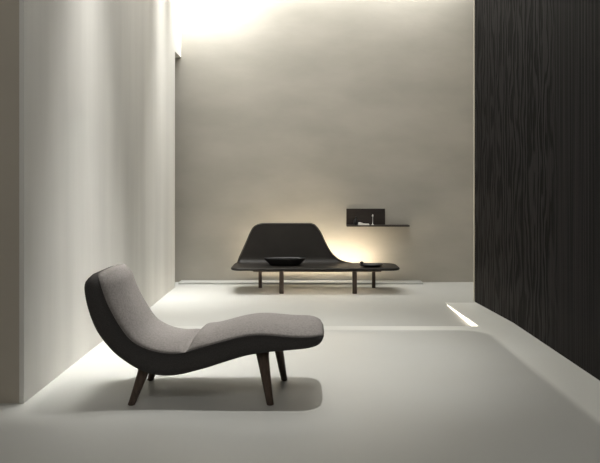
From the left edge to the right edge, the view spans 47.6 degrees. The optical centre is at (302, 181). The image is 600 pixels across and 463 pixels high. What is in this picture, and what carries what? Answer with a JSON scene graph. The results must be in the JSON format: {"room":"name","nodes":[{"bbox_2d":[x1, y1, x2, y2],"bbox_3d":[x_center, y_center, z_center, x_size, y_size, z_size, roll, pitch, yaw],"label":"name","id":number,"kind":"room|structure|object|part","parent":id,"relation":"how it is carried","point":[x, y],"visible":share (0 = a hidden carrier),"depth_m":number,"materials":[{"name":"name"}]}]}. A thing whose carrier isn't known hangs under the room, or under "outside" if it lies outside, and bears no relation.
{"room":"living room","nodes":[
{"label":"living room","id":0,"kind":"room"},
{"bbox_2d":[0,0,18,402],"bbox_3d":[-3.458,-1.300,4.715,3.085,5.700,0.170,0,0,0],"label":"wall","id":1,"kind":"structure","parent":0,"point":[9,9],"depth_m":4.63,"materials":[{"name":"beige paint"}]},
{"bbox_2d":[27,0,174,400],"bbox_3d":[-2.000,-1.245,7.375,0.200,5.710,5.430,0,0,0],"label":"wall","id":2,"kind":"structure","parent":0,"point":[101,73],"depth_m":6.00,"materials":[{"name":"white paint"}]},
{"bbox_2d":[19,0,26,403],"bbox_3d":[-1.914,-1.285,4.647,0.032,5.630,0.045,0,0,0],"label":"trim","id":3,"kind":"structure","parent":2,"relation":"attached to","point":[22,3],"depth_m":4.62,"materials":[{"name":"grey paint"}]},
{"bbox_2d":[175,0,180,57],"bbox_3d":[-2.000,-3.770,10.345,0.200,3.660,0.510,0,0,0],"label":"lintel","id":4,"kind":"object","parent":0,"point":[177,2],"visible":0.4,"depth_m":10.38,"materials":[{"name":"white paint"}]},
{"bbox_2d":[0,303,599,462],"bbox_3d":[-1.325,1.565,3.175,7.350,0.130,11.350,0,0,0],"label":"floor","id":5,"kind":"structure","parent":0,"point":[363,394],"depth_m":4.54,"materials":[{"name":"grey concrete"}]},
{"bbox_2d":[84,264,323,405],"bbox_3d":[-0.674,1.059,4.915,1.647,0.896,0.718,0,0,0],"label":"chaise longue","id":6,"kind":"object","parent":5,"relation":"on","point":[119,312],"visible":1,"depth_m":4.60,"materials":[{"name":"grey fabric"}]},
{"bbox_3d":[-1.106,1.386,4.655,0.102,0.242,0.196,0,0,25],"label":"leg","id":7,"kind":"part","parent":6,"relation":"part of","materials":[{"name":"brown wood"}]},
{"bbox_3d":[-1.117,1.386,5.137,0.150,0.242,0.087,0,0,15],"label":"leg","id":8,"kind":"part","parent":6,"relation":"part of","materials":[{"name":"brown wood"}]},
{"bbox_2d":[98,264,323,352],"bbox_3d":[-0.629,0.899,4.915,1.557,0.577,0.710,0,0,0],"label":"cushion","id":9,"kind":"object","parent":6,"relation":"on","point":[126,323],"depth_m":4.63,"materials":[{"name":"grey fabric"}]},
{"bbox_3d":[-0.271,1.331,4.658,0.107,0.352,0.187,0,0,-18],"label":"leg","id":10,"kind":"part","parent":6,"relation":"part of","materials":[{"name":"brown wood"}]},
{"bbox_3d":[-0.181,1.323,5.137,0.144,0.367,0.087,0,0,-16],"label":"leg","id":11,"kind":"part","parent":6,"relation":"part of","materials":[{"name":"brown wood"}]},
{"bbox_2d":[447,305,476,325],"bbox_3d":[1.825,1.534,7.850,0.007,0.049,1.500,0,0,0],"label":"light strip","id":12,"kind":"object","parent":5,"relation":"attached to","point":[468,321],"visible":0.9,"depth_m":7.62,"materials":[{"name":"white plastic"}]},
{"bbox_2d":[150,282,475,325],"bbox_3d":[-0.600,1.600,8.915,8.800,0.080,3.670,0,0,0],"label":"floor","id":13,"kind":"structure","parent":0,"point":[424,304],"depth_m":8.80,"materials":[{"name":"grey concrete"}]},
{"bbox_2d":[231,223,399,293],"bbox_3d":[0.172,1.087,9.849,2.381,0.945,0.814,0,0,0],"label":"daybed","id":14,"kind":"object","parent":13,"relation":"on","point":[264,240],"visible":0.88,"depth_m":10.11,"materials":[{"name":"black leather"}]},
{"bbox_3d":[-0.630,1.397,10.030,0.052,0.326,0.042,0,0,0],"label":"leg","id":15,"kind":"part","parent":14,"relation":"part of","materials":[{"name":"brown wood"}]},
{"bbox_3d":[-0.300,1.397,9.510,0.062,0.326,0.050,0,0,0],"label":"leg","id":16,"kind":"part","parent":14,"relation":"part of","materials":[{"name":"brown wood"}]},
{"bbox_2d":[264,257,305,265],"bbox_3d":[-0.262,1.147,9.790,0.610,0.105,0.260,0,0,0],"label":"bowl","id":17,"kind":"object","parent":14,"relation":"on","point":[273,261],"visible":1,"depth_m":9.71,"materials":[{"name":"black ceramic"}]},
{"bbox_3d":[0.200,1.246,9.770,1.800,0.032,0.460,0,0,0],"label":"frame","id":18,"kind":"part","parent":14,"relation":"part of","materials":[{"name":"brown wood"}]},
{"bbox_3d":[0.722,1.397,9.510,0.062,0.326,0.050,0,0,0],"label":"leg","id":19,"kind":"part","parent":14,"relation":"part of","materials":[{"name":"brown wood"}]},
{"bbox_2d":[358,261,383,266],"bbox_3d":[0.965,1.164,9.630,0.370,0.070,0.220,0,0,0],"label":"dish","id":20,"kind":"object","parent":14,"relation":"on","point":[363,264],"visible":1,"depth_m":9.68,"materials":[{"name":"black ceramic"}]},
{"bbox_3d":[1.042,1.397,10.030,0.052,0.326,0.042,0,0,0],"label":"leg","id":21,"kind":"part","parent":14,"relation":"part of","materials":[{"name":"brown wood"}]},
{"bbox_2d":[175,0,472,281],"bbox_3d":[0.250,-1.995,10.675,7.100,7.210,0.150,0,0,0],"label":"wall","id":22,"kind":"structure","parent":0,"point":[287,111],"depth_m":10.60,"materials":[{"name":"beige paint"}]},
{"bbox_2d":[178,280,422,283],"bbox_3d":[-0.035,1.555,10.480,3.730,0.050,0.240,0,0,0],"label":"trim","id":23,"kind":"structure","parent":22,"relation":"attached to","point":[181,281],"depth_m":10.36,"materials":[{"name":"beige paint"}]},
{"bbox_2d":[346,209,409,226],"bbox_3d":[1.155,0.550,10.509,0.960,0.270,0.179,0,0,0],"label":"wall shelf","id":24,"kind":"object","parent":22,"relation":"attached to","point":[363,215],"visible":0.98,"depth_m":10.58,"materials":[{"name":"black wood"}]},
{"bbox_3d":[0.977,0.539,10.589,0.603,0.248,0.019,0,0,0],"label":"panel","id":25,"kind":"part","parent":24,"relation":"part of","materials":[{"name":"brown wood"}]},
{"bbox_2d":[475,0,599,380],"bbox_3d":[2.330,-1.295,3.185,0.180,5.710,11.370,0,0,0],"label":"wall","id":26,"kind":"structure","parent":0,"point":[537,62],"depth_m":6.44,"materials":[{"name":"black wood"}]},
{"bbox_2d":[473,0,474,301],"bbox_3d":[2.235,-1.270,8.883,0.012,5.660,0.035,0,0,0],"label":"trim","id":27,"kind":"structure","parent":26,"relation":"attached to","point":[473,0],"depth_m":8.87,"materials":[{"name":"beige"}]}
]}

